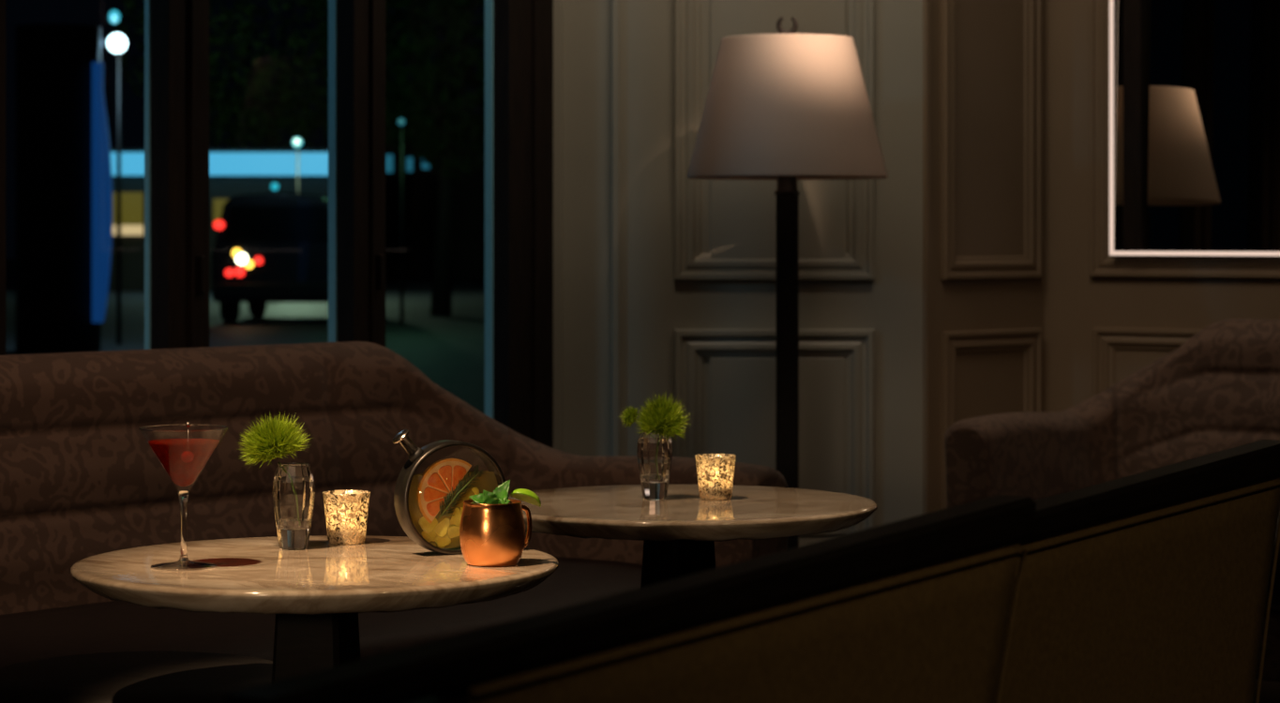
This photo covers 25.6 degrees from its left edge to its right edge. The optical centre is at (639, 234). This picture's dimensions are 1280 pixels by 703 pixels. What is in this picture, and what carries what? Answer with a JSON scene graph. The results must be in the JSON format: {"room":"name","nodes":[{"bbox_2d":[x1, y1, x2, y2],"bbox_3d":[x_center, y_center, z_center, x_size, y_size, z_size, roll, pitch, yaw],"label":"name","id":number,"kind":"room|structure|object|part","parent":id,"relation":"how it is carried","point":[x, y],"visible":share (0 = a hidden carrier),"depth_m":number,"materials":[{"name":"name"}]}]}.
{"room":"cocktail lounge","nodes":[
{"label":"cocktail lounge","id":0,"kind":"room"},
{"bbox_2d":[562,0,922,538],"bbox_3d":[0.263,-0.300,7.910,1.058,2.800,0.120,0,0,0],"label":"wall","id":1,"kind":"structure","parent":0,"point":[653,304],"depth_m":7.85,"materials":[{"name":"grey paint"}]},
{"bbox_2d":[484,0,553,448],"bbox_3d":[-0.474,-0.210,7.528,0.102,2.620,0.762,0,0,33],"label":"window","id":2,"kind":"structure","parent":1,"relation":"in","point":[519,34],"depth_m":7.68,"materials":[{"name":"brown wood"}]},
{"bbox_2d":[553,0,562,451],"bbox_3d":[-0.234,-0.250,7.833,0.037,2.700,0.036,0,0,0],"label":"trim","id":3,"kind":"structure","parent":1,"relation":"attached to","point":[557,4],"depth_m":7.82,"materials":[{"name":"grey paint"}]},
{"bbox_2d":[611,0,619,456],"bbox_3d":[-0.068,-0.250,7.840,0.024,2.700,0.023,0,0,0],"label":"trim","id":4,"kind":"structure","parent":1,"relation":"attached to","point":[615,4],"depth_m":7.83,"materials":[{"name":"grey paint"}]},
{"bbox_2d":[674,0,874,280],"bbox_3d":[0.374,-0.611,7.840,0.557,1.478,0.025,0,0,0],"label":"trim","id":5,"kind":"structure","parent":1,"relation":"attached to","point":[690,263],"depth_m":7.83,"materials":[{"name":"grey paint"}]},
{"bbox_2d":[674,329,874,546],"bbox_3d":[0.374,0.597,7.839,0.557,0.666,0.028,0,0,0],"label":"trim","id":6,"kind":"structure","parent":1,"relation":"attached to","point":[692,347],"depth_m":7.83,"materials":[{"name":"grey paint"}]},
{"bbox_2d":[709,0,845,257],"bbox_3d":[0.385,-0.595,7.846,0.379,1.331,0.011,0,0,0],"label":"wall panel","id":7,"kind":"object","parent":1,"relation":"attached to","point":[742,212],"depth_m":7.84,"materials":[{"name":"grey paint"}]},
{"bbox_2d":[709,357,845,535],"bbox_3d":[0.385,0.591,7.846,0.379,0.497,0.011,0,0,0],"label":"wall panel","id":8,"kind":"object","parent":1,"relation":"attached to","point":[742,389],"depth_m":7.84,"materials":[{"name":"grey paint"}]},
{"bbox_2d":[931,0,1043,511],"bbox_3d":[0.945,-0.300,8.088,0.553,2.800,0.120,0,0,-45],"label":"wall","id":9,"kind":"structure","parent":0,"point":[990,33],"depth_m":8.03,"materials":[{"name":"paint"}]},
{"bbox_2d":[922,0,931,514],"bbox_3d":[0.801,-0.300,7.854,0.022,2.800,0.016,0,0,-45],"label":"trim","id":10,"kind":"structure","parent":9,"relation":"attached to","point":[926,4],"depth_m":7.85,"materials":[{"name":"paint"}]},
{"bbox_2d":[940,0,1042,280],"bbox_3d":[1.010,-0.611,8.055,0.448,1.478,0.022,0,0,-45],"label":"trim","id":11,"kind":"structure","parent":9,"relation":"attached to","point":[1030,265],"depth_m":8.08,"materials":[{"name":"paint"}]},
{"bbox_2d":[940,328,1042,510],"bbox_3d":[1.010,0.607,8.055,0.448,0.666,0.022,0,0,-45],"label":"trim","id":12,"kind":"structure","parent":9,"relation":"attached to","point":[1028,340],"depth_m":8.01,"materials":[{"name":"paint"}]},
{"bbox_2d":[1043,0,1279,412],"bbox_3d":[2.289,-0.300,7.555,2.600,2.800,0.120,0,0,34],"label":"wall","id":13,"kind":"structure","parent":0,"point":[1076,303],"depth_m":8.18,"materials":[{"name":"paint"}]},
{"bbox_2d":[1093,327,1201,395],"bbox_3d":[1.953,0.575,7.702,1.550,0.610,0.021,0,0,34],"label":"trim","id":14,"kind":"structure","parent":13,"relation":"attached to","point":[1106,340],"depth_m":8.09,"materials":[{"name":"paint"}]},
{"bbox_2d":[1088,0,1279,278],"bbox_3d":[1.964,-0.663,7.694,1.600,1.573,0.022,0,0,34],"label":"trim","id":15,"kind":"structure","parent":13,"relation":"attached to","point":[1101,263],"depth_m":8.12,"materials":[{"name":"paint"}]},
{"bbox_2d":[1109,0,1279,255],"bbox_3d":[1.940,-0.640,7.683,1.420,1.400,0.060,0,0,34],"label":"wall mirror","id":16,"kind":"object","parent":13,"relation":"attached to","point":[1195,84],"visible":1,"depth_m":7.94,"materials":[{"name":"mirror"}]},
{"bbox_3d":[1.365,-0.640,8.089,0.010,1.373,0.040,0,0,34],"label":"frame","id":17,"kind":"part","parent":16,"relation":"part of","materials":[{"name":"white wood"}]},
{"bbox_2d":[1253,679,1279,702],"bbox_3d":[-0.450,1.150,2.820,7.700,0.100,10.840,0,0,0],"label":"floor","id":18,"kind":"structure","parent":0,"point":[1270,691],"depth_m":6.76,"materials":[{"name":"brown wood"}]},
{"bbox_2d":[0,0,5,355],"bbox_3d":[-1.585,-0.210,5.814,0.102,2.620,0.677,0,0,33],"label":"window","id":19,"kind":"structure","parent":18,"relation":"on","point":[2,2],"depth_m":6.07,"materials":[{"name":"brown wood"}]},
{"bbox_2d":[0,650,272,702],"bbox_3d":[-0.671,0.838,3.750,0.435,0.524,0.435,0,0,0],"label":"round ottoman","id":20,"kind":"object","parent":18,"relation":"on","point":[154,676],"visible":0.86,"depth_m":3.68,"materials":[{"name":"leather"}]},
{"bbox_2d":[144,0,209,349],"bbox_3d":[-1.220,-0.210,6.370,0.110,2.620,0.653,0,0,33],"label":"window","id":21,"kind":"structure","parent":18,"relation":"on","point":[176,32],"depth_m":6.53,"materials":[{"name":"brown wood"}]},
{"bbox_3d":[-1.030,0.095,6.584,0.024,0.090,0.012,0,0,33],"label":"handle","id":22,"kind":"part","parent":21,"relation":"part of","materials":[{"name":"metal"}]},
{"bbox_2d":[70,535,558,683],"bbox_3d":[-0.399,0.751,3.475,0.598,0.697,0.598,0,0,14],"label":"marble table","id":23,"kind":"object","parent":18,"relation":"on","point":[316,594],"visible":0.86,"depth_m":3.36,"materials":[{"name":"beige stone"}]},
{"bbox_2d":[138,424,227,571],"bbox_3d":[-0.552,0.318,3.406,0.107,0.169,0.107,0,0,6],"label":"martini glass","id":24,"kind":"object","parent":23,"relation":"on","point":[183,459],"visible":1,"depth_m":3.39,"materials":[{"name":"clear glass"}]},
{"bbox_3d":[-0.552,0.353,3.406,0.014,0.084,0.014,0,0,0],"label":"stem","id":25,"kind":"part","parent":24,"relation":"part of","materials":[{"name":"clear glass"}]},
{"bbox_2d":[185,421,190,441],"bbox_3d":[-0.546,0.256,3.402,0.006,0.058,0.006,0,0,0],"label":"pick","id":26,"kind":"object","parent":24,"relation":"in","point":[188,424],"visible":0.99,"depth_m":3.40,"materials":[{"name":"metal"}]},
{"bbox_2d":[272,462,315,550],"bbox_3d":[-0.444,0.348,3.604,0.054,0.109,0.054,0,0,0],"label":"crystal vase","id":27,"kind":"object","parent":23,"relation":"on","point":[293,490],"visible":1,"depth_m":3.58,"materials":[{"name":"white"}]},
{"bbox_2d":[237,412,313,466],"bbox_3d":[-0.469,0.299,3.600,0.100,0.148,0.101,0,0,-17],"label":"bloom","id":28,"kind":"object","parent":27,"relation":"on","point":[270,440],"visible":1,"depth_m":3.58,"materials":[{"name":"green plant"}]},
{"bbox_2d":[322,490,370,544],"bbox_3d":[-0.383,0.370,3.669,0.062,0.067,0.062,0,0,0],"label":"votive holder","id":29,"kind":"object","parent":23,"relation":"on","point":[346,512],"visible":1,"depth_m":3.65,"materials":[{"name":"gold glass"}]},
{"bbox_2d":[391,429,505,555],"bbox_3d":[-0.242,0.323,3.548,0.150,0.159,0.035,0,0,-28],"label":"flask","id":30,"kind":"object","parent":23,"relation":"on","point":[417,456],"visible":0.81,"depth_m":3.52,"materials":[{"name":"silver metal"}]},
{"bbox_2d":[409,509,421,527],"bbox_3d":[-0.280,0.357,3.531,0.023,0.024,0.011,0,0,-34],"label":"chunk","id":31,"kind":"object","parent":30,"relation":"in","point":[415,515],"visible":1,"depth_m":3.52,"materials":[{"name":"yellow food"}]},
{"bbox_2d":[419,529,436,542],"bbox_3d":[-0.266,0.377,3.535,0.024,0.024,0.008,0,0,-29],"label":"chunk","id":32,"kind":"object","parent":30,"relation":"in","point":[429,537],"visible":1,"depth_m":3.53,"materials":[{"name":"yellow food"}]},
{"bbox_2d":[417,516,437,533],"bbox_3d":[-0.266,0.362,3.532,0.027,0.026,0.010,0,0,-28],"label":"chunk","id":33,"kind":"object","parent":30,"relation":"in","point":[427,527],"visible":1,"depth_m":3.53,"materials":[{"name":"yellow food"}]},
{"bbox_2d":[434,516,450,538],"bbox_3d":[-0.252,0.369,3.541,0.027,0.027,0.013,0,0,-19],"label":"chunk","id":34,"kind":"object","parent":30,"relation":"in","point":[441,530],"visible":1,"depth_m":3.54,"materials":[{"name":"yellow food"}]},
{"bbox_2d":[434,533,451,548],"bbox_3d":[-0.249,0.385,3.542,0.022,0.022,0.008,0,0,-24],"label":"chunk","id":35,"kind":"object","parent":30,"relation":"in","point":[441,543],"visible":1,"depth_m":3.54,"materials":[{"name":"yellow food"}]},
{"bbox_2d":[416,458,471,523],"bbox_3d":[-0.246,0.323,3.541,0.074,0.081,0.008,0,0,-28],"label":"slice","id":36,"kind":"object","parent":30,"relation":"in","point":[437,481],"visible":1,"depth_m":3.53,"materials":[{"name":"orange food"}]},
{"bbox_2d":[442,507,461,526],"bbox_3d":[-0.236,0.358,3.550,0.028,0.028,0.010,0,0,-16],"label":"chunk","id":37,"kind":"object","parent":30,"relation":"in","point":[455,519],"visible":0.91,"depth_m":3.55,"materials":[{"name":"yellow food"}]},
{"bbox_2d":[447,525,459,543],"bbox_3d":[-0.234,0.378,3.551,0.026,0.025,0.014,0,0,-32],"label":"chunk","id":38,"kind":"object","parent":30,"relation":"in","point":[453,533],"visible":0.73,"depth_m":3.55,"materials":[{"name":"yellow food"}]},
{"bbox_2d":[438,465,485,518],"bbox_3d":[-0.224,0.323,3.546,0.065,0.066,0.003,0,0,-28],"label":"rosemary sprig","id":39,"kind":"object","parent":30,"relation":"in","point":[475,474],"visible":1,"depth_m":3.54,"materials":[{"name":"green plant"}]},
{"bbox_2d":[455,495,469,513],"bbox_3d":[-0.221,0.343,3.560,0.026,0.026,0.011,0,0,-30],"label":"chunk","id":40,"kind":"object","parent":30,"relation":"in","point":[459,505],"visible":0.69,"depth_m":3.55,"materials":[{"name":"yellow food"}]},
{"bbox_2d":[464,486,479,499],"bbox_3d":[-0.213,0.329,3.564,0.020,0.020,0.010,0,0,-16],"label":"chunk","id":41,"kind":"object","parent":30,"relation":"in","point":[473,490],"visible":0.59,"depth_m":3.56,"materials":[{"name":"yellow food"}]},
{"bbox_2d":[459,498,532,567],"bbox_3d":[-0.177,0.364,3.435,0.088,0.077,0.080,0,0,0],"label":"copper mug","id":42,"kind":"object","parent":23,"relation":"on","point":[490,535],"visible":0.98,"depth_m":3.40,"materials":[{"name":"orange metal"}]},
{"bbox_2d":[468,480,510,504],"bbox_3d":[-0.183,0.327,3.425,0.052,0.055,0.035,0,0,0],"label":"sprig","id":43,"kind":"object","parent":42,"relation":"in","point":[500,495],"visible":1,"depth_m":3.42,"materials":[{"name":"green plant"}]},
{"bbox_2d":[509,488,541,507],"bbox_3d":[-0.141,0.322,3.433,0.039,0.023,0.024,0,0,-8],"label":"wedge","id":44,"kind":"object","parent":42,"relation":"on","point":[522,494],"visible":1,"depth_m":3.43,"materials":[{"name":"green food"}]},
{"bbox_3d":[-0.143,0.360,3.466,0.026,0.055,0.006,0,0,-40],"label":"handle","id":45,"kind":"part","parent":42,"relation":"part of","materials":[{"name":"orange metal"}]},
{"bbox_2d":[328,0,385,346],"bbox_3d":[-0.860,-0.210,6.925,0.110,2.620,0.670,0,0,33],"label":"window","id":46,"kind":"structure","parent":18,"relation":"on","point":[356,28],"depth_m":7.11,"materials":[{"name":"brown wood"}]},
{"bbox_3d":[-0.663,0.095,7.149,0.024,0.090,0.011,0,0,33],"label":"handle","id":47,"kind":"part","parent":46,"relation":"part of","materials":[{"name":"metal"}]},
{"bbox_2d":[0,341,788,668],"bbox_3d":[-0.755,0.657,4.847,0.924,0.885,2.277,0,0,41],"label":"sofa","id":48,"kind":"object","parent":18,"relation":"on","point":[80,479],"visible":0.44,"depth_m":5.15,"materials":[{"name":"fabric"}]},
{"bbox_3d":[-1.000,0.608,5.061,0.272,0.785,2.139,0,0,41],"label":"backrest","id":49,"kind":"part","parent":48,"relation":"part of","materials":[{"name":"brown fabric"}]},
{"bbox_2d":[0,557,642,668],"bbox_3d":[-0.682,0.740,4.783,0.730,0.201,1.992,0,0,41],"label":"seat cushion","id":50,"kind":"object","parent":48,"relation":"on","point":[37,624],"depth_m":4.69,"materials":[{"name":"fabric"}]},
{"bbox_3d":[-0.023,0.698,5.604,0.703,0.603,0.175,0,0,41],"label":"arm","id":51,"kind":"part","parent":48,"relation":"part of"},
{"bbox_2d":[224,495,1035,702],"bbox_3d":[-0.169,0.662,2.162,0.569,0.876,0.960,0,0,35],"label":"sofa","id":52,"kind":"object","parent":18,"relation":"on","point":[915,609],"visible":1,"depth_m":2.06,"materials":[{"name":"black wood"}]},
{"bbox_3d":[-0.169,0.695,1.695,0.030,0.810,0.180,0,0,35],"label":"post","id":53,"kind":"part","parent":52,"relation":"part of","materials":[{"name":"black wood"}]},
{"bbox_3d":[0.099,0.617,2.079,0.031,0.707,0.756,0,0,35],"label":"panel","id":54,"kind":"part","parent":52,"relation":"part of","materials":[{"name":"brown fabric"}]},
{"bbox_2d":[508,484,877,587],"bbox_3d":[0.059,0.751,4.245,0.598,0.697,0.598,0,0,-38],"label":"marble table","id":55,"kind":"object","parent":18,"relation":"on","point":[679,533],"visible":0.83,"depth_m":4.11,"materials":[{"name":"beige stone"}]},
{"bbox_2d":[636,427,672,500],"bbox_3d":[0.022,0.348,4.280,0.054,0.109,0.054,0,0,-20],"label":"crystal vase","id":56,"kind":"object","parent":55,"relation":"on","point":[655,454],"visible":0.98,"depth_m":4.26,"materials":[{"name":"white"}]},
{"bbox_2d":[618,391,692,439],"bbox_3d":[0.030,0.304,4.280,0.104,0.138,0.098,0,0,38],"label":"bloom","id":57,"kind":"object","parent":56,"relation":"on","point":[665,417],"visible":1,"depth_m":4.26,"materials":[{"name":"green plant"}]},
{"bbox_2d":[694,453,736,500],"bbox_3d":[0.115,0.370,4.280,0.062,0.067,0.062,0,0,-30],"label":"votive holder","id":58,"kind":"object","parent":55,"relation":"on","point":[715,472],"visible":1,"depth_m":4.26,"materials":[{"name":"gold glass"}]},
{"bbox_2d":[687,16,888,549],"bbox_3d":[0.387,0.263,7.400,0.527,1.674,0.527,0,0,0],"label":"floor lamp","id":59,"kind":"object","parent":18,"relation":"on","point":[787,107],"visible":0.73,"depth_m":7.24,"materials":[{"name":"fabric"}]},
{"bbox_3d":[0.387,-0.332,7.400,0.527,0.368,0.527,0,0,0],"label":"lamp shade","id":60,"kind":"part","parent":59,"relation":"part of","materials":[{"name":"fabric"}]},
{"bbox_2d":[944,318,1279,682],"bbox_3d":[1.877,0.657,6.421,2.277,0.885,0.924,0,0,37],"label":"sofa","id":61,"kind":"object","parent":18,"relation":"on","point":[1219,390],"visible":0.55,"depth_m":7.07,"materials":[{"name":"fabric"}]},
{"bbox_3d":[1.002,0.698,7.003,0.177,0.603,0.703,0,0,37],"label":"arm","id":62,"kind":"part","parent":61,"relation":"part of"},
{"bbox_3d":[2.071,0.608,6.682,2.139,0.785,0.272,0,0,37],"label":"backrest","id":63,"kind":"part","parent":61,"relation":"part of","materials":[{"name":"brown fabric"}]},
{"bbox_2d":[993,439,1279,702],"bbox_3d":[0.203,0.662,2.814,0.569,0.876,0.960,0,0,35],"label":"sofa back","id":64,"kind":"object","parent":18,"relation":"on","point":[1151,586],"visible":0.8,"depth_m":2.76,"materials":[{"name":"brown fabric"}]},
{"bbox_3d":[0.420,0.257,2.664,0.040,0.065,0.960,0,0,35],"label":"rail","id":65,"kind":"part","parent":64,"relation":"part of","materials":[{"name":"black wood"}]},
{"label":"outside","id":66,"kind":"structure","parent":0,"visible":0},
{"bbox_2d":[5,258,484,414],"bbox_3d":[-10.000,1.270,65.000,100.000,0.100,150.000,0,0,0],"label":"ground","id":67,"kind":"structure","parent":66,"point":[449,351],"depth_m":36.06,"materials":[{"name":"grey asphalt"}]},
{"bbox_2d":[15,23,112,352],"bbox_3d":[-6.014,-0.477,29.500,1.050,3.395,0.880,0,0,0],"label":"bus","id":68,"kind":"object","parent":67,"relation":"on","point":[64,185],"depth_m":29.14,"materials":[{"name":"black"}]},
{"bbox_3d":[-5.590,-0.435,29.240,0.200,2.707,0.080,0,0,0],"label":"blue panel","id":69,"kind":"part","parent":68,"relation":"part of","materials":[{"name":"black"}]},
{"bbox_2d":[101,10,127,345],"bbox_3d":[-5.814,-0.626,30.983,0.328,3.692,0.229,0,0,-24],"label":"street lamp","id":70,"kind":"object","parent":67,"relation":"on","point":[117,43],"visible":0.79,"depth_m":31.08,"materials":[{"name":"metal"}]},
{"bbox_3d":[-5.792,-2.397,31.000,0.122,0.149,0.120,0,0,0],"label":"globe","id":71,"kind":"part","parent":70,"relation":"part of","materials":[{"name":"teal glass"}]},
{"bbox_3d":[-5.761,-2.108,31.000,0.217,0.217,0.217,0,0,0],"label":"globe","id":72,"kind":"part","parent":70,"relation":"part of","materials":[{"name":"white glass"}]},
{"bbox_3d":[-5.761,-0.444,31.100,0.059,3.328,0.059,0,0,0],"label":"post","id":73,"kind":"part","parent":70,"relation":"part of","materials":[{"name":"metal"}]},
{"bbox_2d":[107,149,328,291],"bbox_3d":[-9.330,-0.305,61.325,6.240,3.050,3.350,0,0,0],"label":"building","id":74,"kind":"structure","parent":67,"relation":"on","point":[233,173],"depth_m":60.30,"materials":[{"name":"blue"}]},
{"bbox_2d":[211,192,328,322],"bbox_3d":[-4.896,0.325,40.200,1.800,1.789,4.600,0,0,0],"label":"parked car","id":75,"kind":"object","parent":67,"relation":"on","point":[269,248],"visible":0.72,"depth_m":38.00,"materials":[{"name":"paint"}]},
{"bbox_2d":[213,220,224,229],"bbox_3d":[-5.681,-0.127,37.970,0.148,0.129,0.072,0,0,0],"label":"tail lamp","id":76,"kind":"object","parent":75,"relation":"attached to","point":[218,224],"depth_m":37.95,"materials":[{"name":"red"}]},
{"bbox_2d":[225,269,234,277],"bbox_3d":[-5.542,0.519,37.970,0.124,0.114,0.060,0,0,0],"label":"tail lamp","id":77,"kind":"object","parent":75,"relation":"attached to","point":[229,273],"depth_m":37.96,"materials":[{"name":"red"}]},
{"bbox_2d":[232,248,241,257],"bbox_3d":[-5.440,0.253,37.970,0.124,0.127,0.060,0,0,0],"label":"lamp","id":78,"kind":"object","parent":75,"relation":"attached to","point":[236,252],"depth_m":37.95,"materials":[{"name":"yellow glass"}]},
{"bbox_2d":[234,267,244,276],"bbox_3d":[-5.402,0.507,37.970,0.136,0.139,0.066,0,0,0],"label":"tail lamp","id":79,"kind":"object","parent":75,"relation":"attached to","point":[238,271],"depth_m":37.95,"materials":[{"name":"red"}]},
{"bbox_2d":[236,253,247,264],"bbox_3d":[-5.377,0.329,37.970,0.153,0.157,0.075,0,0,0],"label":"lamp","id":80,"kind":"object","parent":75,"relation":"on","point":[241,258],"depth_m":37.95,"materials":[{"name":"white"}]},
{"bbox_2d":[244,259,253,269],"bbox_3d":[-5.276,0.405,37.970,0.114,0.116,0.055,0,0,0],"label":"lamp","id":81,"kind":"object","parent":75,"relation":"attached to","point":[248,263],"depth_m":37.96,"materials":[{"name":"yellow"}]},
{"bbox_2d":[254,256,262,265],"bbox_3d":[-5.149,0.355,37.970,0.114,0.116,0.055,0,0,0],"label":"tail lamp","id":82,"kind":"object","parent":75,"relation":"attached to","point":[258,260],"depth_m":37.96,"materials":[{"name":"red"}]},
{"bbox_2d":[108,0,433,149],"bbox_3d":[-8.603,-3.594,66.107,7.713,9.638,7.318,0,0,0],"label":"street tree","id":83,"kind":"object","parent":67,"relation":"on","point":[269,114],"visible":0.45,"depth_m":65.00,"materials":[{"name":"green plant"}]},
{"bbox_2d":[271,182,278,192],"bbox_3d":[-6.492,0.152,50.032,0.133,2.137,0.196,0,0,0],"label":"street lamp","id":84,"kind":"object","parent":67,"relation":"on","point":[274,186],"visible":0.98,"depth_m":49.95,"materials":[{"name":"metal"}]},
{"bbox_2d":[292,137,301,194],"bbox_3d":[-6.701,-0.339,55.000,0.200,3.118,0.199,0,0,-45],"label":"street lamp","id":85,"kind":"object","parent":67,"relation":"on","point":[296,142],"visible":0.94,"depth_m":55.08,"materials":[{"name":"metal"}]},
{"bbox_3d":[-6.701,-1.797,55.000,0.202,0.202,0.202,0,0,0],"label":"globe","id":86,"kind":"part","parent":85,"relation":"part of","materials":[{"name":"white glass"}]},
{"bbox_3d":[-6.701,-0.288,55.100,0.059,3.017,0.059,0,0,0],"label":"post","id":87,"kind":"part","parent":85,"relation":"part of","materials":[{"name":"metal"}]},
{"bbox_2d":[310,0,484,316],"bbox_3d":[-3.033,-2.648,42.049,3.912,7.751,4.168,0,0,-19],"label":"street tree","id":88,"kind":"object","parent":67,"relation":"on","point":[437,106],"visible":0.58,"depth_m":41.41,"materials":[{"name":"green plant"}]},
{"bbox_3d":[-2.885,-3.656,42.018,3.991,5.736,4.120,0,0,0],"label":"crown","id":89,"kind":"part","parent":88,"relation":"part of","materials":[{"name":"green plant"}]},
{"bbox_2d":[397,118,405,324],"bbox_3d":[-3.224,-0.175,38.039,0.101,2.791,0.180,0,0,0],"label":"street lamp","id":90,"kind":"object","parent":67,"relation":"on","point":[400,121],"visible":1,"depth_m":38.08,"materials":[{"name":"metal"}]},
{"bbox_3d":[-3.224,-1.520,38.000,0.101,0.101,0.101,0,0,0],"label":"globe","id":91,"kind":"part","parent":90,"relation":"part of","materials":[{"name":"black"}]},
{"bbox_3d":[-3.224,-0.150,38.100,0.059,2.740,0.059,0,0,0],"label":"post","id":92,"kind":"part","parent":90,"relation":"part of","materials":[{"name":"metal"}]},
{"bbox_2d":[385,112,484,280],"bbox_3d":[-3.375,-1.015,77.975,7.625,4.470,6.050,0,0,0],"label":"building","id":93,"kind":"structure","parent":67,"relation":"on","point":[421,181],"depth_m":75.01,"materials":[{"name":"black"}]}
]}

